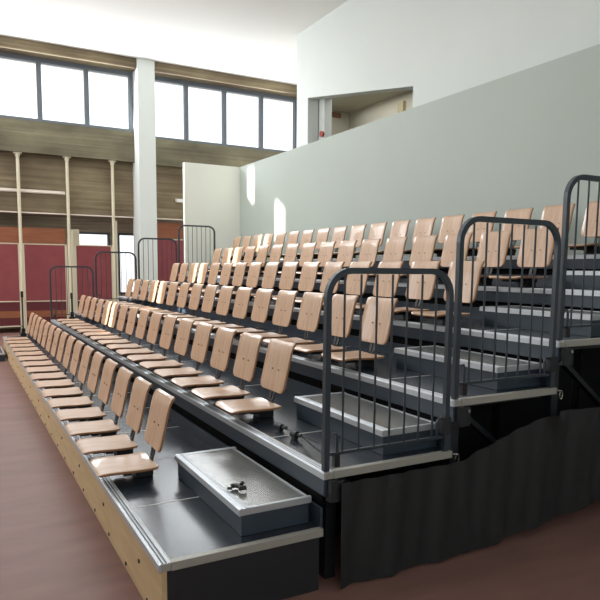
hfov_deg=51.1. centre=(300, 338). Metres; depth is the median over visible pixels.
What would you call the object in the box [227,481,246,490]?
clamp
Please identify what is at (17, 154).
support pole
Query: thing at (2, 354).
step
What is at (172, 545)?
tier
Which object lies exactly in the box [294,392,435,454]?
step
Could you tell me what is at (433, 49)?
wall
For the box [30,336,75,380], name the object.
seat
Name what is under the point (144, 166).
pillar
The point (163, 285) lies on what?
seat
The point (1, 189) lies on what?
strip light
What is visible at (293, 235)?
seat
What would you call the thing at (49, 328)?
step
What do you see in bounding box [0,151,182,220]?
boards
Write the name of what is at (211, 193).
wall
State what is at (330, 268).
seat
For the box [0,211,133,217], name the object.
pipe
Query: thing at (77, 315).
step
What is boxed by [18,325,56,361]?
seat
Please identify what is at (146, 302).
step
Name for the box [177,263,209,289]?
seat
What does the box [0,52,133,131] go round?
window
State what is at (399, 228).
seat
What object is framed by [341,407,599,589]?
curtain
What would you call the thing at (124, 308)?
seat
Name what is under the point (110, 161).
support pole
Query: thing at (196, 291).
seat
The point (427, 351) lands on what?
step
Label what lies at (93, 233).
window
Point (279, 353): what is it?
seat
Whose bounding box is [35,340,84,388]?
seat
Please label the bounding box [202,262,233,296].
seat
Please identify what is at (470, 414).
tier
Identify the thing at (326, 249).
seat
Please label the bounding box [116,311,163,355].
seat
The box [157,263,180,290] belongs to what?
seat
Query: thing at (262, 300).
seat
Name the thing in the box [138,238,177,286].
guard rail
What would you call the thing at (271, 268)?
seat
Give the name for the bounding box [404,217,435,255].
seat
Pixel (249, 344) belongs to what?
seat
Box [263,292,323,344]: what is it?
seat
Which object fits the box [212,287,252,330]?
seat
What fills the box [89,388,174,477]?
seat
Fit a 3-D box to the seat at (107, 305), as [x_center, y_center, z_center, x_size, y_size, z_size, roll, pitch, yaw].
[-2.948,-0.277,8.998,0.462,0.504,0.356,-3,7,-29]
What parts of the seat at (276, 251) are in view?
backrest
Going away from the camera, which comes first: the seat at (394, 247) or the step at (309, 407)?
the step at (309, 407)
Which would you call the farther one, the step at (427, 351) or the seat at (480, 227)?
the seat at (480, 227)
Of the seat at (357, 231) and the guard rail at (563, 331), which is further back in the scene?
the seat at (357, 231)
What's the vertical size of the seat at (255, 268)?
0.504 m
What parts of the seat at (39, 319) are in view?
backrest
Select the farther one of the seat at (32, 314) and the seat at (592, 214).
the seat at (32, 314)
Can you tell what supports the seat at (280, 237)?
on the tier at (579, 259)
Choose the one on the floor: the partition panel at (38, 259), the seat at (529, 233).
the partition panel at (38, 259)
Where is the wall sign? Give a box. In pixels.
[332,112,340,117]
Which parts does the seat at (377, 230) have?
backrest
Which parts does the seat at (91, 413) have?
backrest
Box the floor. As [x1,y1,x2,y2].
[0,329,599,599]
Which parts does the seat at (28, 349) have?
backrest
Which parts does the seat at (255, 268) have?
backrest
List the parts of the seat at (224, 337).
backrest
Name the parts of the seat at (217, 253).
backrest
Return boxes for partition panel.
[0,243,21,327]
[23,243,68,331]
[74,245,113,311]
[157,239,182,284]
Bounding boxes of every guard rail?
[49,266,93,318]
[95,251,136,302]
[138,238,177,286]
[178,225,214,273]
[321,268,453,471]
[451,216,560,398]
[556,174,599,340]
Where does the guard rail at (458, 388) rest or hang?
on the tier at (470, 414)
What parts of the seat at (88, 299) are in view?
backrest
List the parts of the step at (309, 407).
trim, trim, trim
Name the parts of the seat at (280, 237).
backrest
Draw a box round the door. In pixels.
[117,233,132,293]
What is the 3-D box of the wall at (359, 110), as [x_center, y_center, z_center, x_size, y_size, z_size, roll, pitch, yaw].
[1.801,-3.086,12.505,1.440,6.620,5.050,-3,7,-29]
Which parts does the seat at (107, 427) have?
backrest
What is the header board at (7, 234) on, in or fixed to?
on the partition panel at (10, 282)
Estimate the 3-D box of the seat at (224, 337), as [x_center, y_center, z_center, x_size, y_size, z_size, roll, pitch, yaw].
[-0.784,0.179,5.078,0.462,0.504,0.356,-3,7,-29]
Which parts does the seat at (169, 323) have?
backrest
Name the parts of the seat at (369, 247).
backrest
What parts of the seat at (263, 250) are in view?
backrest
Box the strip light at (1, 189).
[0,188,64,194]
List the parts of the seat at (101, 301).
backrest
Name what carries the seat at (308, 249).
on the tier at (589, 366)
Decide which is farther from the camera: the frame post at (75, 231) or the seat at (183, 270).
the frame post at (75, 231)
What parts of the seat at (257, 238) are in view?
backrest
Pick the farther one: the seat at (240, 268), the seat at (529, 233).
the seat at (240, 268)
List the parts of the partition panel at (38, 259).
rail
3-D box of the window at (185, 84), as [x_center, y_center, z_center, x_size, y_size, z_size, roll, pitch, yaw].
[-2.039,-5.928,16.847,4.420,1.540,0.120,-3,7,-29]
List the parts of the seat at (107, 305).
backrest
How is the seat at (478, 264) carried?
on the tier at (512, 415)
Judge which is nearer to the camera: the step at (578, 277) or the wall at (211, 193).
the step at (578, 277)
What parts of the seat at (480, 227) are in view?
backrest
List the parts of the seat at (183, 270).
backrest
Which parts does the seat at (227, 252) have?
backrest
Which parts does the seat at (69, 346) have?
backrest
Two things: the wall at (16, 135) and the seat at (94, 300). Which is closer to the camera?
the seat at (94, 300)
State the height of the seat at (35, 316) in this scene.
0.504 m
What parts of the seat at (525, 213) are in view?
backrest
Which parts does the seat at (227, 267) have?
backrest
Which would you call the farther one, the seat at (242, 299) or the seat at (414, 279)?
the seat at (242, 299)
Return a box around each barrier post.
[20,291,26,335]
[69,293,74,318]
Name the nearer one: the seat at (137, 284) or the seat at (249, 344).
the seat at (249, 344)
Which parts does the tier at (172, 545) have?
kick plate, trim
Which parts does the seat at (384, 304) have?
backrest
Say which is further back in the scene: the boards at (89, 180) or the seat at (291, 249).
the boards at (89, 180)
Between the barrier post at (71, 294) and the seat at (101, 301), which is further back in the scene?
the barrier post at (71, 294)
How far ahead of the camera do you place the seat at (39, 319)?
9.50 m
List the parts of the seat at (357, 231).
backrest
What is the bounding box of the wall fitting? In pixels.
[397,101,405,112]
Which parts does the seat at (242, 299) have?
backrest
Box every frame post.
[71,230,75,316]
[73,229,79,244]
[115,221,118,301]
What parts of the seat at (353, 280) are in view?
backrest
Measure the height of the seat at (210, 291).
0.504 m
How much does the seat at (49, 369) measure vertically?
0.504 m
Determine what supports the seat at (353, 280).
on the tier at (512, 415)
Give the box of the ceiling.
[0,0,347,102]
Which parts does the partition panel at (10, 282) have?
rail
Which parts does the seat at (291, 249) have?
backrest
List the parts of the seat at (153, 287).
backrest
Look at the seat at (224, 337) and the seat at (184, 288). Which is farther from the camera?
the seat at (184, 288)
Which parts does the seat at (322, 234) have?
backrest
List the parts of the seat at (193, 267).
backrest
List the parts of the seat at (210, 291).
backrest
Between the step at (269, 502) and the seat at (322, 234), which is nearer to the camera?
the step at (269, 502)
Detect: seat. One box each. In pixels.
[5,312,34,340]
[7,315,38,343]
[9,317,42,347]
[12,319,46,351]
[15,322,50,356]
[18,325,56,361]
[21,328,62,366]
[25,331,68,373]
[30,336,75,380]
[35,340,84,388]
[41,345,93,397]
[47,351,105,408]
[55,358,118,421]
[57,295,86,321]
[61,296,92,323]
[65,367,133,436]
[66,297,98,326]
[71,299,104,329]
[76,376,151,455]
[77,301,112,332]
[83,302,120,336]
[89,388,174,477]
[90,304,129,340]
[97,306,139,344]
[106,309,150,349]
[111,278,134,304]
[112,279,142,304]
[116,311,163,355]
[119,280,150,306]
[127,314,178,362]
[128,280,158,308]
[139,281,168,310]
[139,318,194,369]
[150,282,179,317]
[154,322,213,378]
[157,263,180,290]
[162,282,190,316]
[163,283,203,317]
[167,263,189,291]
[168,263,198,292]
[171,327,236,387]
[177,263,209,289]
[177,284,218,321]
[189,263,220,293]
[191,332,263,399]
[193,285,234,325]
[197,248,222,274]
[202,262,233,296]
[207,248,232,274]
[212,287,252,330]
[215,339,295,417]
[216,262,247,297]
[219,247,244,275]
[221,237,241,259]
[231,236,251,259]
[231,246,256,275]
[232,262,262,299]
[234,288,273,335]
[240,290,297,340]
[242,234,262,259]
[245,245,269,276]
[250,262,279,298]
[254,233,273,259]
[254,262,298,303]
[260,244,283,273]
[263,243,299,277]
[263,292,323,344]
[267,232,286,257]
[269,231,299,259]
[272,262,320,305]
[278,242,316,278]
[282,229,314,258]
[294,294,358,356]
[295,261,344,308]
[296,241,335,278]
[297,228,330,258]
[314,226,347,258]
[317,240,356,279]
[321,297,397,366]
[323,261,371,311]
[333,224,366,257]
[346,238,380,276]
[354,222,387,254]
[355,261,403,310]
[368,237,407,277]
[377,220,410,254]
[394,260,440,319]
[400,235,437,278]
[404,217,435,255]
[411,260,483,323]
[434,214,464,256]
[438,233,472,283]
[467,211,496,255]
[476,230,510,285]
[477,207,533,255]
[489,227,558,286]
[514,203,575,254]
[568,201,599,253]
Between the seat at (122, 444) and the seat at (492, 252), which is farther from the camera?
the seat at (492, 252)
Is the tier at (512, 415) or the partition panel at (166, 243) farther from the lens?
the partition panel at (166, 243)
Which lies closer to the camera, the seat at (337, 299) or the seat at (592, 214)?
the seat at (337, 299)
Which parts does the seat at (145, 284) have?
backrest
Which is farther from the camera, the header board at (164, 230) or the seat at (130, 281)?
the header board at (164, 230)
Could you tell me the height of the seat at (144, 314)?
0.504 m
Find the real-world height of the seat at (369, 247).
0.504 m
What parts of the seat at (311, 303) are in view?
backrest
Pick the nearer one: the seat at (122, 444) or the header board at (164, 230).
the seat at (122, 444)
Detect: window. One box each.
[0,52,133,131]
[79,232,109,244]
[155,76,296,151]
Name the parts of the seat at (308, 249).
backrest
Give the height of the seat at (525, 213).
0.504 m
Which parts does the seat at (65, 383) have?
backrest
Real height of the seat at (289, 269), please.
0.504 m
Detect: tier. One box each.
[3,335,322,599]
[51,317,459,578]
[96,301,562,472]
[139,285,599,439]
[178,270,599,408]
[219,254,599,275]
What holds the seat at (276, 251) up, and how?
on the tier at (589, 366)
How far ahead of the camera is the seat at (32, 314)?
10.39 m
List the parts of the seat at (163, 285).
backrest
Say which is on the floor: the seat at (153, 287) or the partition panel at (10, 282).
the partition panel at (10, 282)
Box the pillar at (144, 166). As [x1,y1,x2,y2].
[133,58,157,295]
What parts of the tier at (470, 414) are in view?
kick plate, support leg, trim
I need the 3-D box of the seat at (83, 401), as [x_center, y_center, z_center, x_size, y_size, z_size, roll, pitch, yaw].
[-1.993,0.399,5.585,0.462,0.504,0.356,-3,7,-29]
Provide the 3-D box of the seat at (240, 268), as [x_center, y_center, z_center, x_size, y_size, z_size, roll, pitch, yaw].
[-1.012,-0.817,8.856,0.462,0.504,0.356,-3,7,-29]
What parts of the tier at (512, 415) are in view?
kick plate, support leg, trim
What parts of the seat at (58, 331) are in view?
backrest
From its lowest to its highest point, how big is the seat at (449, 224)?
0.504 m
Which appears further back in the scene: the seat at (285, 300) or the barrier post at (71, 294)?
the barrier post at (71, 294)
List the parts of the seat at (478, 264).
backrest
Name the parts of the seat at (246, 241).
backrest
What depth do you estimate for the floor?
3.53 m
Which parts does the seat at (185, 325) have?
backrest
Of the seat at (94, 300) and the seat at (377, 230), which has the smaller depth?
the seat at (377, 230)
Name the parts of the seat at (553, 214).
backrest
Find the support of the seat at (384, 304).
on the tier at (470, 414)
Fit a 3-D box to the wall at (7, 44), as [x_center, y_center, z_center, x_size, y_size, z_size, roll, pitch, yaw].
[-5.846,-6.586,14.422,16.500,0.230,0.450,-3,7,-29]
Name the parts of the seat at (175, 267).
backrest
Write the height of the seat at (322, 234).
0.504 m
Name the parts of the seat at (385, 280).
backrest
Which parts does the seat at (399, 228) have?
backrest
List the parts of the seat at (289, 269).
backrest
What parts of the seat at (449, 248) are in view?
backrest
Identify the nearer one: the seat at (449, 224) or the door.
the seat at (449, 224)
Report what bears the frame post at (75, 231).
on the floor
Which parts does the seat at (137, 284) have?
backrest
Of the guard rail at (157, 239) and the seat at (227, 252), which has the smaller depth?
the seat at (227, 252)
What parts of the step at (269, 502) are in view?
trim, trim, trim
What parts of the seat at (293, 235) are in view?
backrest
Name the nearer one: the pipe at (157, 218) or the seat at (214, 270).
the seat at (214, 270)
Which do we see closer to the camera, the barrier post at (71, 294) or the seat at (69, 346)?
the seat at (69, 346)
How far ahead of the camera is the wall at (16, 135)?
15.32 m
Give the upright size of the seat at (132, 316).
0.504 m
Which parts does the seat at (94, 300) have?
backrest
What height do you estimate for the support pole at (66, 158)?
4.217 m
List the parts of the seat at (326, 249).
backrest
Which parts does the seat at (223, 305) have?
backrest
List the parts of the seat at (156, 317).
backrest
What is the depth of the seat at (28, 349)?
9.06 m
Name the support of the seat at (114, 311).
on the tier at (296, 462)
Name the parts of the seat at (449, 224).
backrest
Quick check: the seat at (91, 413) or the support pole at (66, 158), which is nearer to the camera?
the seat at (91, 413)
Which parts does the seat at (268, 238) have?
backrest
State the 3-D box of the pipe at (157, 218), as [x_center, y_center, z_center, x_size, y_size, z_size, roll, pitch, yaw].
[-2.945,-3.144,16.751,2.090,0.034,0.036,-3,7,-29]
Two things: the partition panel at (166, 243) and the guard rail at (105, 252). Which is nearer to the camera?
the guard rail at (105, 252)
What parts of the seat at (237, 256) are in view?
backrest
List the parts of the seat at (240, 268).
backrest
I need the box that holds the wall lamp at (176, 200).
[175,199,182,202]
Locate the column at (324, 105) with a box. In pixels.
[318,98,331,139]
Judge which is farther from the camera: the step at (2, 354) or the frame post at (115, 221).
the frame post at (115, 221)
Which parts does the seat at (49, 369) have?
backrest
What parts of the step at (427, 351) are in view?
trim, trim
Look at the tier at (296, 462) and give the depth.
3.86 m
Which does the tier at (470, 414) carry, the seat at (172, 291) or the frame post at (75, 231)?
the seat at (172, 291)
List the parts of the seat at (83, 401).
backrest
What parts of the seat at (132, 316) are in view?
backrest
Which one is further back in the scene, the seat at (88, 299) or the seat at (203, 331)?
the seat at (88, 299)
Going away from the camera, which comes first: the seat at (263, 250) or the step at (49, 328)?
the seat at (263, 250)
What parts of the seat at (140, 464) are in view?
backrest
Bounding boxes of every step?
[0,346,5,360]
[29,328,54,340]
[74,311,101,322]
[118,296,151,305]
[159,281,194,286]
[175,446,310,536]
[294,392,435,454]
[394,345,542,389]
[479,306,599,336]
[566,271,599,288]
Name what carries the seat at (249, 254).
on the tier at (589, 366)
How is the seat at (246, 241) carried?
on the tier at (579, 259)
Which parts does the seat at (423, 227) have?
backrest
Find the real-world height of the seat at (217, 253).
0.504 m
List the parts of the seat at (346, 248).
backrest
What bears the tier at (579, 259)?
on the floor
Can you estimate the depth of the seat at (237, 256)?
11.03 m
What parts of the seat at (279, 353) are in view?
backrest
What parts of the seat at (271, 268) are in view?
backrest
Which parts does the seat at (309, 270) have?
backrest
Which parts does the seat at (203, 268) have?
backrest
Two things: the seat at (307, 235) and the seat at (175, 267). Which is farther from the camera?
the seat at (175, 267)
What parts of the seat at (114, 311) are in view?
backrest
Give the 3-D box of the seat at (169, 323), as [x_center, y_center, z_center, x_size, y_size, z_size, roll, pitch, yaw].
[-1.506,0.027,6.385,0.462,0.504,0.356,-3,7,-29]
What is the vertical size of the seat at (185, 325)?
0.504 m
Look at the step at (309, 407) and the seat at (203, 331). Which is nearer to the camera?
the step at (309, 407)
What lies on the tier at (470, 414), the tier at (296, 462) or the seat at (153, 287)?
the seat at (153, 287)
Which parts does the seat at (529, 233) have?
backrest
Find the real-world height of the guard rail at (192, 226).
0.999 m
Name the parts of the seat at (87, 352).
backrest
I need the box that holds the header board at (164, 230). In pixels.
[157,223,182,238]
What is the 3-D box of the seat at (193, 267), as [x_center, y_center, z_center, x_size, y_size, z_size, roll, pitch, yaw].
[-1.973,-1.020,10.598,0.462,0.504,0.356,-3,7,-29]
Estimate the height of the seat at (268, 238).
0.504 m
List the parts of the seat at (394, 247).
backrest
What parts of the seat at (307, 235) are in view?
backrest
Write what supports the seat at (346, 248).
on the tier at (589, 366)
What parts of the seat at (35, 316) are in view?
backrest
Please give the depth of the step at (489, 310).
4.52 m
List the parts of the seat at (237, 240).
backrest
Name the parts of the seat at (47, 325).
backrest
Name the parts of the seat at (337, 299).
backrest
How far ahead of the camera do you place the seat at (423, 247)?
6.66 m
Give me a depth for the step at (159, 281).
11.96 m
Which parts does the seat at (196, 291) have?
backrest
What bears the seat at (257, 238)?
on the tier at (579, 259)
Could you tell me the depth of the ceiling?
13.27 m
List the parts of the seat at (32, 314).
backrest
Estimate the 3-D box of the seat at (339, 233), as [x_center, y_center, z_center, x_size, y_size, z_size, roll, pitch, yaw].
[0.444,-1.460,9.585,0.462,0.504,0.356,-3,7,-29]
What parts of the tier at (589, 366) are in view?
kick plate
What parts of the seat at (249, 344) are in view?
backrest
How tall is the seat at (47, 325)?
0.504 m
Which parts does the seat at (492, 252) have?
backrest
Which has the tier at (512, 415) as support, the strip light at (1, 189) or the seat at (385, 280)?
the seat at (385, 280)
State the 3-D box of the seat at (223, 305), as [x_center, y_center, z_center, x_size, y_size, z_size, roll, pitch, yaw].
[-1.018,-0.345,7.185,0.462,0.504,0.356,-3,7,-29]
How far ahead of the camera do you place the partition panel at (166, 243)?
16.73 m
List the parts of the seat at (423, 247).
backrest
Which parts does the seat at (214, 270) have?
backrest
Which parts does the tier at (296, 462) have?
kick plate, cable knob, knob, cable knob, support leg, trim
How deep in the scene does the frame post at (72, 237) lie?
15.59 m
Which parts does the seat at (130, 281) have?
backrest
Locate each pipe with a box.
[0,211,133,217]
[157,218,182,220]
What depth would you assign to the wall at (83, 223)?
16.50 m
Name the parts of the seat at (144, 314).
backrest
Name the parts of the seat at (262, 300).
backrest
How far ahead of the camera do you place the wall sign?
14.48 m
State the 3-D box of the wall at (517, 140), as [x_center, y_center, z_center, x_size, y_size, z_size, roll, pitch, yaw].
[2.943,-1.026,6.596,0.120,3.850,17.740,-3,7,-29]
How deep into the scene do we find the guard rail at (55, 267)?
11.82 m
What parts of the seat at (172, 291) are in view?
backrest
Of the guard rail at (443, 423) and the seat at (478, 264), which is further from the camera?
the seat at (478, 264)
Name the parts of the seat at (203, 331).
backrest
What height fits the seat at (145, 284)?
0.504 m
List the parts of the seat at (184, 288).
backrest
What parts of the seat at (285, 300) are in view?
backrest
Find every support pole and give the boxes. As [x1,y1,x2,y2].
[13,152,26,332]
[62,156,71,311]
[108,160,116,301]
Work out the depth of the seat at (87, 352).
6.03 m
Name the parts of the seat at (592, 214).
backrest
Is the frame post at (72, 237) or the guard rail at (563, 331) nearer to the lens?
the guard rail at (563, 331)
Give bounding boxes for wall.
[0,35,296,97]
[0,117,282,167]
[0,213,182,328]
[183,162,239,273]
[240,44,599,408]
[296,0,599,147]
[331,90,412,135]
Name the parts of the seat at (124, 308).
backrest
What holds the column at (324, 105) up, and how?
attached to the wall at (359, 110)
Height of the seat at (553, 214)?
0.504 m
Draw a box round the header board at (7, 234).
[0,226,65,243]
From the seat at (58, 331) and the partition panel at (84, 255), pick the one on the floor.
the partition panel at (84, 255)
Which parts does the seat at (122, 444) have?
backrest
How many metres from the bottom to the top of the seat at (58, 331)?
0.504 m
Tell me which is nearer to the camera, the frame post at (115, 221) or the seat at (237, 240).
the seat at (237, 240)
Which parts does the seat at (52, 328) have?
backrest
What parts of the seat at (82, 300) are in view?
backrest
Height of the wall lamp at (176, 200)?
0.100 m
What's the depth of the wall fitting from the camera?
12.89 m
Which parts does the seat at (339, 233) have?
backrest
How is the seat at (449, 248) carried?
on the tier at (589, 366)
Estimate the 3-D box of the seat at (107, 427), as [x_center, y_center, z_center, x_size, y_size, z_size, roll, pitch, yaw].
[-1.512,0.500,4.714,0.462,0.504,0.356,-3,7,-29]
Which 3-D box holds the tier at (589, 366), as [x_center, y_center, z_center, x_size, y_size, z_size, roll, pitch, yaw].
[0.306,-0.148,8.822,0.940,1.562,10.036,-3,7,-29]
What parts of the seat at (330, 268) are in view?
backrest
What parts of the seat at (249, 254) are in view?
backrest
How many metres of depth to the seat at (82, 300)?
10.77 m
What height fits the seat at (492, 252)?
0.504 m
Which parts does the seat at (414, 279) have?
backrest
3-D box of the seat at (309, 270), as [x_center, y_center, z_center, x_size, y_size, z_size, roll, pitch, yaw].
[-0.050,-0.615,7.114,0.462,0.504,0.356,-3,7,-29]

